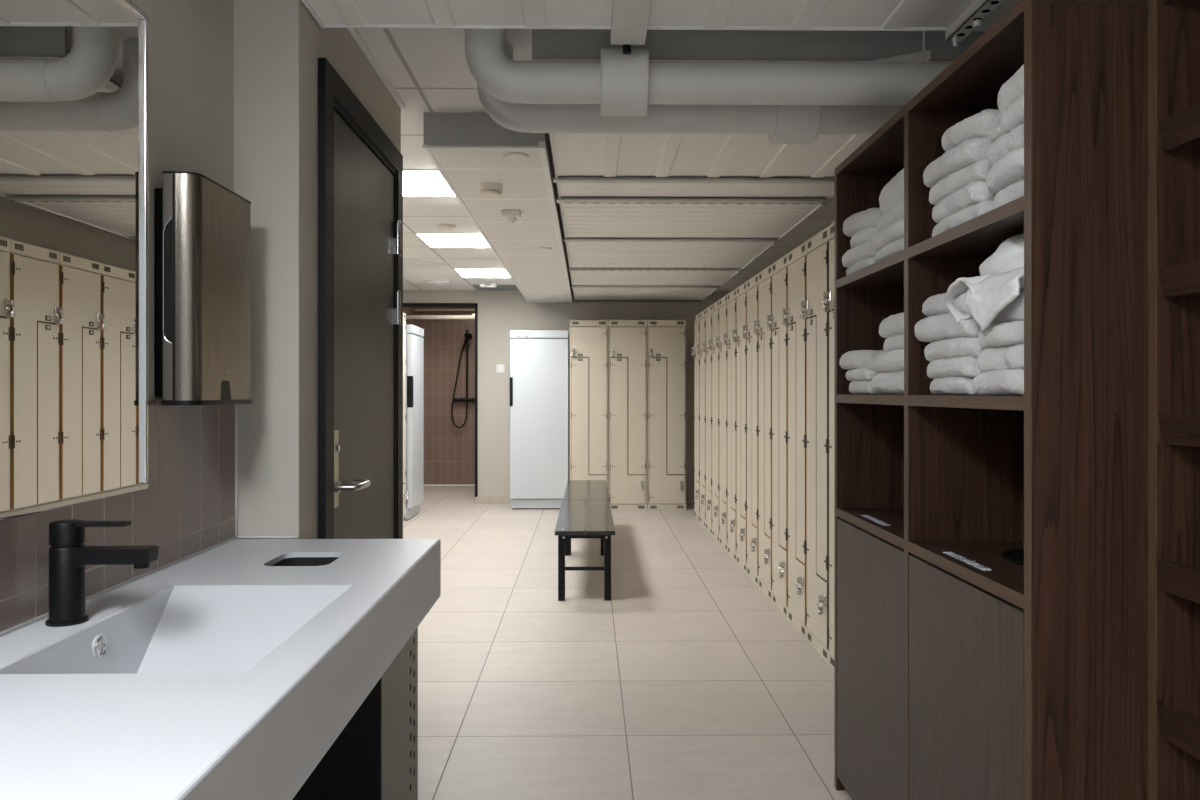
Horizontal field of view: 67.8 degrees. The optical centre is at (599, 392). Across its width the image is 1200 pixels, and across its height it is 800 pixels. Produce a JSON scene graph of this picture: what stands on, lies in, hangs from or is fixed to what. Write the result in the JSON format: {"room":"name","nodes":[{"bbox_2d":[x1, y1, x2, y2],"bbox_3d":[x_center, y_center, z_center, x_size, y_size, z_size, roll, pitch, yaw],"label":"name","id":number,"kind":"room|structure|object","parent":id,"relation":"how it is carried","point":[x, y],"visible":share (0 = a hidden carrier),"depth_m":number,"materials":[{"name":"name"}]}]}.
{"room":"changing room","nodes":[
{"label":"changing room","id":0,"kind":"room"},
{"bbox_2d":[130,0,233,399],"bbox_3d":[-0.997,0.050,0.058,0.207,2.340,4.382,0,0,-1],"label":"wall","id":1,"kind":"structure","parent":0,"point":[191,42],"depth_m":1.98,"materials":[{"name":"paint"}]},
{"bbox_2d":[0,0,147,520],"bbox_3d":[-0.891,-0.274,1.143,0.032,0.926,1.210,0,0,-1],"label":"wall mirror","id":2,"kind":"object","parent":1,"relation":"attached to","point":[74,73],"visible":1,"depth_m":1.50,"materials":[{"name":"silver glass"}]},
{"bbox_2d":[0,400,234,631],"bbox_3d":[-0.898,0.618,0.619,0.006,1.204,3.261,0,0,-1],"label":"tiles","id":3,"kind":"structure","parent":1,"relation":"attached to","point":[187,507],"depth_m":1.84,"materials":[{"name":"tile"}]},
{"bbox_2d":[0,404,298,636],"bbox_3d":[-0.822,0.195,0.871,0.161,0.350,2.763,0,0,-1],"label":"trim","id":4,"kind":"structure","parent":1,"relation":"attached to","point":[14,628],"depth_m":2.03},
{"bbox_2d":[155,171,251,404],"bbox_3d":[-0.871,-0.212,1.971,0.094,0.478,0.303,0,0,-1],"label":"paper towel dispenser","id":5,"kind":"object","parent":1,"relation":"attached to","point":[203,227],"visible":1,"depth_m":1.85,"materials":[{"name":"metal"}]},
{"bbox_2d":[0,539,440,799],"bbox_3d":[-0.639,0.440,0.815,0.516,0.145,2.846,0,0,-1],"label":"countertop","id":6,"kind":"structure","parent":1,"relation":"attached to","point":[230,670],"depth_m":1.27,"materials":[{"name":"white stone"}]},
{"bbox_2d":[45,519,158,626],"bbox_3d":[-0.797,0.286,1.427,0.168,0.162,0.060,0,0,-1],"label":"faucet","id":7,"kind":"object","parent":6,"relation":"on","point":[68,555],"visible":1,"depth_m":1.41,"materials":[{"name":"metal"}]},
{"bbox_2d":[348,28,405,108],"bbox_3d":[-0.759,-1.111,2.960,0.017,0.017,1.039,0,0,-1],"label":"trim","id":8,"kind":"structure","parent":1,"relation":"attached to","point":[355,33],"depth_m":3.03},
{"bbox_2d":[234,0,400,538],"bbox_3d":[-1.613,0.050,2.855,1.690,2.340,1.227,0,0,-1],"label":"wall","id":9,"kind":"structure","parent":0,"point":[279,44],"depth_m":2.25,"materials":[{"name":"paint"}]},
{"bbox_2d":[318,58,402,538],"bbox_3d":[-0.725,0.159,2.909,0.084,2.122,1.003,0,0,-1],"label":"door","id":10,"kind":"structure","parent":9,"relation":"attached to","point":[360,169],"depth_m":2.79,"materials":[{"name":"black wood"}]},
{"bbox_2d":[403,307,416,325],"bbox_3d":[-2.389,0.050,10.775,0.025,2.340,1.710,0,0,-1],"label":"wall","id":11,"kind":"structure","parent":0,"point":[407,310],"depth_m":11.22,"materials":[{"name":"tile"}]},
{"bbox_2d":[406,314,474,318],"bbox_3d":[-1.761,-0.926,10.928,1.233,0.069,0.052,0,0,-1],"label":"rail","id":12,"kind":"object","parent":11,"relation":"attached to","point":[472,316],"visible":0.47,"depth_m":10.90,"materials":[{"name":"metal"}]},
{"bbox_2d":[417,307,474,484],"bbox_3d":[-1.734,0.050,11.708,1.360,2.340,0.140,0,0,-1],"label":"wall","id":13,"kind":"structure","parent":0,"point":[449,450],"depth_m":11.64,"materials":[{"name":"tile"}]},
{"bbox_2d":[451,330,474,427],"bbox_3d":[-1.758,-0.173,11.530,0.334,1.275,0.217,0,0,-1],"label":"shower","id":14,"kind":"object","parent":13,"relation":"attached to","point":[468,336],"visible":0.99,"depth_m":11.55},
{"bbox_2d":[403,290,731,502],"bbox_3d":[-0.460,0.050,9.885,3.860,2.340,0.120,0,0,-1],"label":"wall","id":15,"kind":"structure","parent":0,"point":[500,312],"depth_m":9.82,"materials":[{"name":"paint"}]},
{"bbox_2d":[403,303,477,496],"bbox_3d":[-1.817,0.121,9.864,0.946,2.198,0.146,0,0,-1],"label":"door frame","id":16,"kind":"structure","parent":15,"relation":"in","point":[475,305],"depth_m":9.80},
{"bbox_2d":[475,497,509,502],"bbox_3d":[-1.161,1.185,9.810,0.425,0.070,0.012,0,0,-1],"label":"baseboard","id":17,"kind":"structure","parent":15,"relation":"attached to","point":[477,499],"depth_m":9.80,"materials":[{"name":"tile"}]},
{"bbox_2d":[357,28,833,290],"bbox_3d":[-0.398,-1.170,4.835,4.170,0.100,13.920,0,0,-1],"label":"ceiling","id":18,"kind":"structure","parent":0,"point":[428,68],"depth_m":3.78,"materials":[{"name":"tile"}]},
{"bbox_2d":[403,259,447,267],"bbox_3d":[-1.562,-1.116,7.740,0.480,0.007,0.480,0,0,-1],"label":"ceiling vent","id":19,"kind":"object","parent":18,"relation":"in","point":[424,263],"visible":0.86,"depth_m":7.73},
{"bbox_2d":[403,169,455,196],"bbox_3d":[-0.988,-1.117,4.787,0.594,0.006,0.600,0,0,-1],"label":"recessed light","id":20,"kind":"object","parent":18,"relation":"in","point":[416,182],"visible":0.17,"depth_m":4.80,"materials":[{"name":"white"}]},
{"bbox_2d":[415,233,489,247],"bbox_3d":[-1.011,-1.117,6.587,0.594,0.006,0.600,0,0,-1],"label":"recessed light","id":21,"kind":"object","parent":18,"relation":"in","point":[432,240],"visible":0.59,"depth_m":6.57,"materials":[{"name":"white"}]},
{"bbox_2d":[453,268,510,277],"bbox_3d":[-1.035,-1.117,8.387,0.594,0.006,0.600,0,0,-1],"label":"recessed light","id":22,"kind":"object","parent":18,"relation":"in","point":[463,272],"visible":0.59,"depth_m":8.39,"materials":[{"name":"white"}]},
{"bbox_2d":[423,113,571,294],"bbox_3d":[-0.505,-1.054,6.702,0.485,0.133,6.245,0,0,-1],"label":"soffit","id":23,"kind":"structure","parent":18,"relation":"attached to","point":[439,129],"depth_m":3.58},
{"bbox_2d":[422,142,572,302],"bbox_3d":[-0.506,-0.992,6.700,0.491,0.026,6.247,0,0,-1],"label":"trim","id":24,"kind":"structure","parent":23,"relation":"attached to","point":[541,146],"depth_m":4.31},
{"bbox_2d":[429,149,569,302],"bbox_3d":[-0.510,-0.986,6.709,0.445,0.005,6.230,0,0,-1],"label":"soffit","id":25,"kind":"structure","parent":23,"relation":"attached to","point":[539,275],"depth_m":4.80,"materials":[{"name":"paint"}]},
{"bbox_2d":[480,183,502,196],"bbox_3d":[-0.517,-0.958,4.244,0.108,0.050,0.108,0,0,-1],"label":"smoke detector","id":26,"kind":"object","parent":25,"relation":"attached to","point":[486,189],"visible":1,"depth_m":4.20,"materials":[{"name":"beige plastic"}]},
{"bbox_2d":[501,210,520,222],"bbox_3d":[-0.484,-0.951,4.854,0.100,0.064,0.090,0,0,-1],"label":"sensor","id":27,"kind":"object","parent":25,"relation":"attached to","point":[510,216],"visible":1,"depth_m":4.81,"materials":[{"name":"white plastic"}]},
{"bbox_2d":[570,268,741,286],"bbox_3d":[0.449,-1.016,7.882,1.405,0.030,1.150,0,0,-1],"label":"ceiling panel","id":28,"kind":"object","parent":23,"relation":"attached to","point":[687,278],"visible":0.88,"depth_m":7.87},
{"bbox_2d":[566,238,777,268],"bbox_3d":[0.466,-1.016,6.577,1.405,0.030,1.360,0,0,-1],"label":"ceiling panel","id":29,"kind":"object","parent":23,"relation":"attached to","point":[581,254],"visible":0.9,"depth_m":6.45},
{"bbox_2d":[560,197,825,238],"bbox_3d":[0.483,-1.016,5.277,1.405,0.030,1.140,0,0,-1],"label":"ceiling panel","id":30,"kind":"object","parent":23,"relation":"attached to","point":[580,220],"visible":0.86,"depth_m":5.23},
{"bbox_2d":[571,286,720,290],"bbox_3d":[0.438,-1.029,8.476,1.427,0.130,0.062,0,0,-1],"label":"rail","id":31,"kind":"object","parent":18,"relation":"hanging from","point":[717,287],"visible":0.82,"depth_m":8.48,"materials":[{"name":"silver metal"}]},
{"bbox_2d":[573,285,719,300],"bbox_3d":[0.433,-1.016,9.136,1.405,0.030,1.260,0,0,-1],"label":"ceiling panel","id":32,"kind":"object","parent":31,"relation":"attached to","point":[702,294],"visible":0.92,"depth_m":9.15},
{"bbox_2d":[568,268,743,273],"bbox_3d":[0.453,-1.029,7.276,1.427,0.130,0.062,0,0,-1],"label":"rail","id":33,"kind":"object","parent":18,"relation":"hanging from","point":[739,269],"visible":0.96,"depth_m":7.28,"materials":[{"name":"silver metal"}]},
{"bbox_2d":[563,238,780,245],"bbox_3d":[0.472,-1.029,5.866,1.427,0.130,0.062,0,0,-1],"label":"rail","id":34,"kind":"object","parent":18,"relation":"hanging from","point":[775,240],"visible":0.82,"depth_m":5.85,"materials":[{"name":"silver metal"}]},
{"bbox_2d":[477,42,902,143],"bbox_3d":[0.579,-0.965,2.908,1.956,0.306,0.184,0,0,-1],"label":"pipe","id":35,"kind":"object","parent":18,"relation":"hanging from","point":[783,124],"visible":0.5,"depth_m":2.85,"materials":[{"name":"metal"}]},
{"bbox_2d":[553,178,833,183],"bbox_3d":[0.493,-1.029,4.211,1.427,0.130,0.072,0,0,-1],"label":"rail","id":36,"kind":"object","parent":18,"relation":"hanging from","point":[555,180],"visible":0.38,"depth_m":4.19,"materials":[{"name":"silver metal"}]},
{"bbox_2d":[556,197,831,207],"bbox_3d":[0.487,-1.029,4.661,1.427,0.130,0.097,0,0,-1],"label":"rail","id":37,"kind":"object","parent":18,"relation":"hanging from","point":[823,201],"visible":0.93,"depth_m":4.65,"materials":[{"name":"silver metal"}]},
{"bbox_2d":[557,176,833,198],"bbox_3d":[0.494,-1.016,4.437,1.405,0.030,0.380,0,0,-1],"label":"ceiling panel","id":38,"kind":"object","parent":37,"relation":"attached to","point":[564,189],"visible":0.61,"depth_m":4.48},
{"bbox_2d":[532,29,985,177],"bbox_3d":[0.665,-1.060,3.446,1.760,0.118,1.487,0,0,-1],"label":"ceiling panel","id":39,"kind":"object","parent":18,"relation":"attached to","point":[659,155],"visible":0.49,"depth_m":3.50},
{"bbox_2d":[867,31,930,62],"bbox_3d":[0.875,-1.014,2.672,0.220,0.209,0.030,0,0,-1],"label":"bracket","id":40,"kind":"object","parent":18,"relation":"hanging from","point":[923,56],"visible":0.38,"depth_m":2.66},
{"bbox_2d":[465,29,950,115],"bbox_3d":[0.583,-0.966,2.628,1.956,0.304,0.188,0,0,-1],"label":"pipe","id":41,"kind":"object","parent":40,"relation":"hanging from","point":[622,84],"visible":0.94,"depth_m":2.57,"materials":[{"name":"metal"}]},
{"bbox_2d":[403,486,851,799],"bbox_3d":[-0.398,1.270,4.835,4.170,0.100,13.920,0,0,-1],"label":"floor","id":42,"kind":"structure","parent":0,"point":[689,683],"depth_m":3.89,"materials":[{"name":"tile"}]},
{"bbox_2d":[292,627,417,799],"bbox_3d":[-0.673,0.866,1.956,0.476,0.708,0.381,0,0,-1],"label":"base cabinet","id":43,"kind":"object","parent":42,"relation":"on","point":[375,755],"visible":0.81,"depth_m":1.77,"materials":[{"name":"wood"}]},
{"bbox_2d":[403,313,408,521],"bbox_3d":[-2.075,0.237,8.257,0.550,1.965,0.400,0,0,-1],"label":"locker","id":44,"kind":"object","parent":42,"relation":"on","point":[405,491],"visible":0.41,"depth_m":8.39,"materials":[{"name":"beige metal"}]},
{"bbox_2d":[405,325,423,520],"bbox_3d":[-2.023,0.289,8.765,0.520,1.862,0.609,0,0,-1],"label":"tall cabinet","id":45,"kind":"object","parent":42,"relation":"on","point":[414,482],"visible":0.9,"depth_m":8.59,"materials":[{"name":"white metal"}]},
{"bbox_2d":[510,330,568,508],"bbox_3d":[-0.636,0.289,9.495,0.609,1.862,0.520,0,0,-1],"label":"tall cabinet","id":46,"kind":"object","parent":42,"relation":"on","point":[539,359],"visible":0.91,"depth_m":9.26,"materials":[{"name":"white metal"}]},
{"bbox_2d":[555,500,614,600],"bbox_3d":[-0.097,1.014,5.960,0.354,0.413,1.502,0,0,-1],"label":"bench","id":47,"kind":"object","parent":42,"relation":"on","point":[572,522],"visible":1,"depth_m":5.35,"materials":[{"name":"metal"}]},
{"bbox_2d":[563,480,609,553],"bbox_3d":[-0.111,1.014,7.470,0.354,0.413,1.502,0,0,-1],"label":"bench","id":48,"kind":"object","parent":42,"relation":"on","point":[575,489],"visible":0.51,"depth_m":7.36,"materials":[{"name":"wood"}]},
{"bbox_2d":[570,320,607,486],"bbox_3d":[-0.117,0.237,9.469,0.400,1.965,0.550,0,0,-1],"label":"locker","id":49,"kind":"object","parent":42,"relation":"on","point":[588,338],"visible":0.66,"depth_m":9.23,"materials":[{"name":"beige metal"}]},
{"bbox_2d":[608,320,646,509],"bbox_3d":[0.287,0.237,9.474,0.400,1.965,0.550,0,0,-1],"label":"locker","id":50,"kind":"object","parent":42,"relation":"on","point":[627,339],"visible":0.96,"depth_m":9.23,"materials":[{"name":"beige metal"}]},
{"bbox_2d":[647,320,685,509],"bbox_3d":[0.690,0.237,9.480,0.400,1.965,0.550,0,0,-1],"label":"locker","id":51,"kind":"object","parent":42,"relation":"on","point":[666,339],"visible":1,"depth_m":9.24,"materials":[{"name":"beige metal"}]},
{"bbox_2d":[691,313,700,521],"bbox_3d":[1.171,0.237,8.590,0.550,1.965,0.396,0,0,-1],"label":"locker","id":52,"kind":"object","parent":42,"relation":"on","point":[697,317],"visible":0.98,"depth_m":8.61,"materials":[{"name":"beige metal"}]},
{"bbox_2d":[696,309,706,527],"bbox_3d":[1.179,0.237,8.191,0.550,1.965,0.396,0,0,-1],"label":"locker","id":53,"kind":"object","parent":42,"relation":"on","point":[702,507],"visible":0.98,"depth_m":8.18,"materials":[{"name":"beige metal"}]},
{"bbox_2d":[702,305,713,534],"bbox_3d":[1.187,0.237,7.792,0.550,1.965,0.396,0,0,-1],"label":"locker","id":54,"kind":"object","parent":42,"relation":"on","point":[708,359],"visible":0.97,"depth_m":7.79,"materials":[{"name":"beige metal"}]},
{"bbox_2d":[708,300,720,543],"bbox_3d":[1.195,0.237,7.393,0.550,1.965,0.396,0,0,-1],"label":"locker","id":55,"kind":"object","parent":42,"relation":"on","point":[715,307],"visible":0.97,"depth_m":7.38,"materials":[{"name":"beige metal"}]},
{"bbox_2d":[715,294,728,551],"bbox_3d":[1.202,0.237,6.994,0.550,1.965,0.396,0,0,-1],"label":"locker","id":56,"kind":"object","parent":42,"relation":"on","point":[723,301],"visible":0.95,"depth_m":6.99,"materials":[{"name":"beige metal"}]},
{"bbox_2d":[723,288,737,561],"bbox_3d":[1.210,0.237,6.595,0.550,1.965,0.396,0,0,-1],"label":"locker","id":57,"kind":"object","parent":42,"relation":"on","point":[731,305],"visible":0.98,"depth_m":6.59,"materials":[{"name":"beige metal"}]},
{"bbox_2d":[732,282,748,572],"bbox_3d":[1.218,0.237,6.197,0.550,1.965,0.396,0,0,-1],"label":"locker","id":58,"kind":"object","parent":42,"relation":"on","point":[741,300],"visible":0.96,"depth_m":6.17,"materials":[{"name":"beige metal"}]},
{"bbox_2d":[742,273,760,586],"bbox_3d":[1.226,0.237,5.798,0.550,1.965,0.396,0,0,-1],"label":"locker","id":59,"kind":"object","parent":42,"relation":"on","point":[752,284],"visible":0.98,"depth_m":5.77,"materials":[{"name":"beige metal"}]},
{"bbox_2d":[754,265,773,600],"bbox_3d":[1.234,0.237,5.399,0.550,1.965,0.396,0,0,-1],"label":"locker","id":60,"kind":"object","parent":42,"relation":"on","point":[765,276],"visible":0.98,"depth_m":5.40,"materials":[{"name":"beige metal"}]},
{"bbox_2d":[767,254,789,618],"bbox_3d":[1.242,0.237,5.000,0.550,1.965,0.396,0,0,-1],"label":"locker","id":61,"kind":"object","parent":42,"relation":"on","point":[779,521],"visible":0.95,"depth_m":4.98,"materials":[{"name":"beige metal"}]},
{"bbox_2d":[782,241,808,639],"bbox_3d":[1.250,0.237,4.601,0.550,1.965,0.396,0,0,-1],"label":"locker","id":62,"kind":"object","parent":42,"relation":"on","point":[797,258],"visible":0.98,"depth_m":4.59,"materials":[{"name":"beige metal"}]},
{"bbox_2d":[800,226,831,663],"bbox_3d":[1.257,0.237,4.202,0.550,1.965,0.396,0,0,-1],"label":"locker","id":63,"kind":"object","parent":42,"relation":"on","point":[817,338],"visible":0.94,"depth_m":4.16,"materials":[{"name":"beige metal"}]},
{"bbox_2d":[822,223,833,669],"bbox_3d":[1.265,0.237,3.803,0.550,1.965,0.396,0,0,-1],"label":"locker","id":64,"kind":"object","parent":42,"relation":"on","point":[829,295],"visible":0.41,"depth_m":3.94,"materials":[{"name":"beige metal"}]},
{"bbox_2d":[834,0,1147,799],"bbox_3d":[1.032,0.266,2.149,0.600,1.909,1.225,0,0,-1],"label":"tall cabinet","id":65,"kind":"object","parent":42,"relation":"on","point":[991,552],"visible":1,"depth_m":1.61,"materials":[{"name":"brown wood"}]},
{"bbox_2d":[846,256,874,275],"bbox_3d":[0.919,-0.361,2.580,0.370,0.044,0.278,0,0,0],"label":"folded towel","id":66,"kind":"object","parent":65,"relation":"on","point":[868,261],"visible":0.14,"depth_m":2.52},
{"bbox_2d":[842,241,877,267],"bbox_3d":[0.910,-0.400,2.577,0.370,0.055,0.280,0,0,-3],"label":"folded towel","id":67,"kind":"object","parent":66,"relation":"on","point":[860,252],"visible":0.2,"depth_m":2.55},
{"bbox_2d":[850,227,877,247],"bbox_3d":[0.917,-0.443,2.562,0.373,0.055,0.226,0,0,2],"label":"folded towel","id":68,"kind":"object","parent":67,"relation":"on","point":[864,235],"visible":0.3,"depth_m":2.51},
{"bbox_2d":[843,208,882,236],"bbox_3d":[0.903,-0.490,2.589,0.349,0.083,0.280,0,0,-4],"label":"folded towel","id":69,"kind":"object","parent":68,"relation":"on","point":[870,217],"visible":0.3,"depth_m":2.52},
{"bbox_2d":[849,380,876,394],"bbox_3d":[0.920,-0.017,2.589,0.369,0.053,0.238,0,0,-2],"label":"folded towel","id":70,"kind":"object","parent":65,"relation":"on","point":[858,387],"visible":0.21,"depth_m":2.56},
{"bbox_2d":[846,368,877,380],"bbox_3d":[0.916,-0.052,2.593,0.368,0.042,0.237,0,0,1],"label":"folded towel","id":71,"kind":"object","parent":70,"relation":"on","point":[861,374],"visible":0.19,"depth_m":2.54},
{"bbox_2d":[839,350,883,369],"bbox_3d":[0.898,-0.092,2.592,0.351,0.067,0.261,0,0,-2],"label":"folded towel","id":72,"kind":"object","parent":71,"relation":"on","point":[856,359],"visible":0.32,"depth_m":2.55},
{"bbox_2d":[837,508,903,548],"bbox_3d":[1.022,0.366,2.446,0.588,0.025,0.584,0,0,-1],"label":"shelf","id":73,"kind":"object","parent":65,"relation":"attached to","point":[884,526],"depth_m":2.48,"materials":[{"name":"brown wood"}]},
{"bbox_2d":[837,394,903,404],"bbox_3d":[1.022,0.019,2.446,0.588,0.025,0.584,0,0,-1],"label":"shelf","id":74,"kind":"object","parent":65,"relation":"attached to","point":[842,399],"depth_m":2.42,"materials":[{"name":"brown wood"}]},
{"bbox_2d":[837,250,903,287],"bbox_3d":[1.022,-0.331,2.446,0.588,0.025,0.584,0,0,-1],"label":"shelf","id":75,"kind":"object","parent":65,"relation":"attached to","point":[888,272],"depth_m":2.48,"materials":[{"name":"brown wood"}]},
{"bbox_2d":[871,370,903,394],"bbox_3d":[0.919,-0.025,2.329,0.372,0.070,0.281,0,0,-1],"label":"folded towel","id":76,"kind":"object","parent":65,"relation":"on","point":[887,383],"visible":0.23,"depth_m":2.30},
{"bbox_2d":[872,349,903,373],"bbox_3d":[0.915,-0.079,2.325,0.371,0.070,0.266,0,0,0],"label":"folded towel","id":77,"kind":"object","parent":76,"relation":"on","point":[890,361],"visible":0.24,"depth_m":2.28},
{"bbox_2d":[883,334,903,351],"bbox_3d":[0.928,-0.127,2.267,0.369,0.051,0.219,0,0,-1],"label":"folded towel","id":78,"kind":"object","parent":77,"relation":"on","point":[896,342],"visible":0.15,"depth_m":2.27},
{"bbox_2d":[879,312,903,337],"bbox_3d":[0.910,-0.173,2.271,0.346,0.062,0.233,0,0,1],"label":"folded towel","id":79,"kind":"object","parent":78,"relation":"on","point":[892,325],"visible":0.23,"depth_m":2.28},
{"bbox_2d":[875,237,903,262],"bbox_3d":[0.924,-0.366,2.312,0.368,0.053,0.274,0,0,0],"label":"folded towel","id":80,"kind":"object","parent":65,"relation":"on","point":[896,246],"visible":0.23,"depth_m":2.29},
{"bbox_2d":[871,218,903,250],"bbox_3d":[0.916,-0.410,2.313,0.369,0.054,0.280,0,0,1],"label":"folded towel","id":81,"kind":"object","parent":80,"relation":"on","point":[894,231],"visible":0.2,"depth_m":2.28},
{"bbox_2d":[877,199,903,231],"bbox_3d":[0.927,-0.454,2.307,0.362,0.065,0.279,0,0,0],"label":"folded towel","id":82,"kind":"object","parent":81,"relation":"on","point":[896,213],"visible":0.13,"depth_m":2.29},
{"bbox_2d":[879,168,903,213],"bbox_3d":[0.917,-0.522,2.300,0.340,0.106,0.246,0,0,0],"label":"folded towel","id":83,"kind":"object","parent":82,"relation":"on","point":[892,193],"visible":0.22,"depth_m":2.31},
{"bbox_2d":[930,376,980,395],"bbox_3d":[0.928,-0.015,1.942,0.373,0.049,0.243,0,0,1],"label":"folded towel","id":84,"kind":"object","parent":65,"relation":"on","point":[962,385],"visible":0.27,"depth_m":1.89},
{"bbox_2d":[927,356,981,378],"bbox_3d":[0.923,-0.054,1.936,0.373,0.052,0.253,0,0,1],"label":"folded towel","id":85,"kind":"object","parent":84,"relation":"on","point":[967,366],"visible":0.27,"depth_m":1.88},
{"bbox_2d":[924,337,984,361],"bbox_3d":[0.929,-0.096,1.941,0.372,0.057,0.264,0,0,0],"label":"folded towel","id":86,"kind":"object","parent":85,"relation":"on","point":[960,346],"visible":0.29,"depth_m":1.90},
{"bbox_2d":[914,313,981,342],"bbox_3d":[0.914,-0.144,1.958,0.374,0.069,0.290,0,0,-2],"label":"folded towel","id":87,"kind":"object","parent":86,"relation":"on","point":[931,329],"visible":0.23,"depth_m":1.93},
{"bbox_2d":[922,292,969,316],"bbox_3d":[0.915,-0.191,1.941,0.349,0.068,0.280,0,0,1],"label":"folded towel","id":88,"kind":"object","parent":87,"relation":"on","point":[934,305],"visible":0.19,"depth_m":1.96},
{"bbox_2d":[932,201,993,236],"bbox_3d":[0.927,-0.363,1.898,0.370,0.047,0.294,0,0,0],"label":"folded towel","id":89,"kind":"object","parent":65,"relation":"on","point":[973,211],"visible":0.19,"depth_m":1.85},
{"bbox_2d":[932,181,996,222],"bbox_3d":[0.924,-0.405,1.893,0.365,0.057,0.253,0,0,1],"label":"folded towel","id":90,"kind":"object","parent":89,"relation":"on","point":[973,193],"visible":0.27,"depth_m":1.84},
{"bbox_2d":[929,159,992,204],"bbox_3d":[0.928,-0.448,1.909,0.370,0.061,0.281,0,0,-2],"label":"folded towel","id":91,"kind":"object","parent":90,"relation":"on","point":[978,171],"visible":0.25,"depth_m":1.87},
{"bbox_2d":[923,138,993,187],"bbox_3d":[0.917,-0.494,1.925,0.370,0.067,0.322,0,0,3],"label":"folded towel","id":92,"kind":"object","parent":91,"relation":"on","point":[968,152],"visible":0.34,"depth_m":1.85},
{"bbox_2d":[942,109,999,151],"bbox_3d":[0.920,-0.545,1.880,0.345,0.079,0.231,0,0,0],"label":"folded towel","id":93,"kind":"object","parent":92,"relation":"on","point":[975,126],"visible":0.22,"depth_m":1.83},
{"bbox_2d":[908,541,1023,608],"bbox_3d":[1.030,0.366,1.844,0.588,0.025,0.564,0,0,-1],"label":"shelf","id":94,"kind":"object","parent":65,"relation":"attached to","point":[993,570],"depth_m":1.87,"materials":[{"name":"brown wood"}]},
{"bbox_2d":[908,395,1023,410],"bbox_3d":[1.030,0.019,1.844,0.588,0.025,0.564,0,0,-1],"label":"shelf","id":95,"kind":"object","parent":65,"relation":"attached to","point":[915,402],"depth_m":1.85,"materials":[{"name":"brown wood"}]},
{"bbox_2d":[908,196,1023,258],"bbox_3d":[1.030,-0.331,1.844,0.588,0.025,0.564,0,0,-1],"label":"shelf","id":96,"kind":"object","parent":65,"relation":"attached to","point":[979,237],"depth_m":1.86,"materials":[{"name":"brown wood"}]},
{"bbox_2d":[972,369,1023,395],"bbox_3d":[0.924,-0.019,1.693,0.370,0.057,0.253,0,0,1],"label":"folded towel","id":97,"kind":"object","parent":65,"relation":"on","point":[1005,382],"visible":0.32,"depth_m":1.67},
{"bbox_2d":[978,343,1023,372],"bbox_3d":[0.932,-0.066,1.683,0.365,0.062,0.253,0,0,-1],"label":"folded towel","id":98,"kind":"object","parent":97,"relation":"on","point":[990,358],"visible":0.14,"depth_m":1.69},
{"bbox_2d":[978,320,1023,347],"bbox_3d":[0.926,-0.110,1.680,0.375,0.051,0.253,0,0,-3],"label":"folded towel","id":99,"kind":"object","parent":98,"relation":"on","point":[1003,333],"visible":0.2,"depth_m":1.66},
{"bbox_2d":[991,288,1023,323],"bbox_3d":[0.922,-0.160,1.678,0.347,0.075,0.241,0,0,-1],"label":"folded towel","id":100,"kind":"object","parent":99,"relation":"on","point":[1014,310],"visible":0.04,"depth_m":1.64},
{"bbox_2d":[944,233,1023,330],"bbox_3d":[0.835,-0.213,1.740,0.241,0.193,0.340,0,0,-1],"label":"towel","id":101,"kind":"object","parent":100,"relation":"on","point":[1000,281],"visible":0.48,"depth_m":1.72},
{"bbox_2d":[994,179,1023,208],"bbox_3d":[0.941,-0.368,1.653,0.365,0.055,0.189,0,0,0],"label":"folded towel","id":102,"kind":"object","parent":65,"relation":"on","point":[1014,191],"visible":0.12,"depth_m":1.67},
{"bbox_2d":[986,147,1023,192],"bbox_3d":[0.925,-0.417,1.654,0.370,0.064,0.189,0,0,1],"label":"folded towel","id":103,"kind":"object","parent":102,"relation":"on","point":[1008,170],"visible":0.23,"depth_m":1.65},
{"bbox_2d":[986,123,1023,164],"bbox_3d":[0.936,-0.468,1.663,0.364,0.061,0.201,0,0,0],"label":"folded towel","id":104,"kind":"object","parent":103,"relation":"on","point":[1013,140],"visible":0.14,"depth_m":1.68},
{"bbox_2d":[988,95,1023,140],"bbox_3d":[0.931,-0.511,1.658,0.363,0.055,0.193,0,0,2],"label":"folded towel","id":105,"kind":"object","parent":104,"relation":"on","point":[1012,116],"visible":0.23,"depth_m":1.66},
{"bbox_2d":[997,64,1023,111],"bbox_3d":[0.933,-0.569,1.655,0.344,0.090,0.188,0,0,1],"label":"folded towel","id":106,"kind":"object","parent":105,"relation":"on","point":[1012,89],"visible":0.15,"depth_m":1.66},
{"bbox_2d":[1148,0,1199,799],"bbox_3d":[1.193,0.145,0.977,0.488,2.150,1.122,0,0,-1],"label":"shelving unit","id":107,"kind":"object","parent":42,"relation":"on","point":[1173,25],"visible":1,"depth_m":1.51,"materials":[{"name":"brown wood"}]},
{"bbox_2d":[746,221,833,281],"bbox_3d":[1.611,0.050,4.862,0.150,2.340,13.920,0,0,-1],"label":"wall","id":108,"kind":"structure","parent":0,"point":[832,222],"depth_m":6.53,"materials":[{"name":"paint"}]},
{"bbox_2d":[301,0,1019,30],"bbox_3d":[0.414,-1.008,1.401,2.315,0.035,2.092,0,0,-1],"label":"ceiling panel","id":109,"kind":"object","parent":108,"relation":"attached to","point":[809,15],"visible":0.66,"depth_m":2.36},
{"bbox_2d":[611,0,651,54],"bbox_3d":[0.087,-0.983,1.771,0.096,0.065,1.540,0,0,-1],"label":"channel","id":110,"kind":"object","parent":109,"relation":"attached to","point":[630,18],"visible":1,"depth_m":2.34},
{"bbox_2d":[946,0,1005,46],"bbox_3d":[0.985,-0.971,1.738,0.045,0.056,1.450,0,0,-1],"label":"channel","id":111,"kind":"object","parent":109,"relation":"attached to","point":[972,18],"visible":1,"depth_m":2.32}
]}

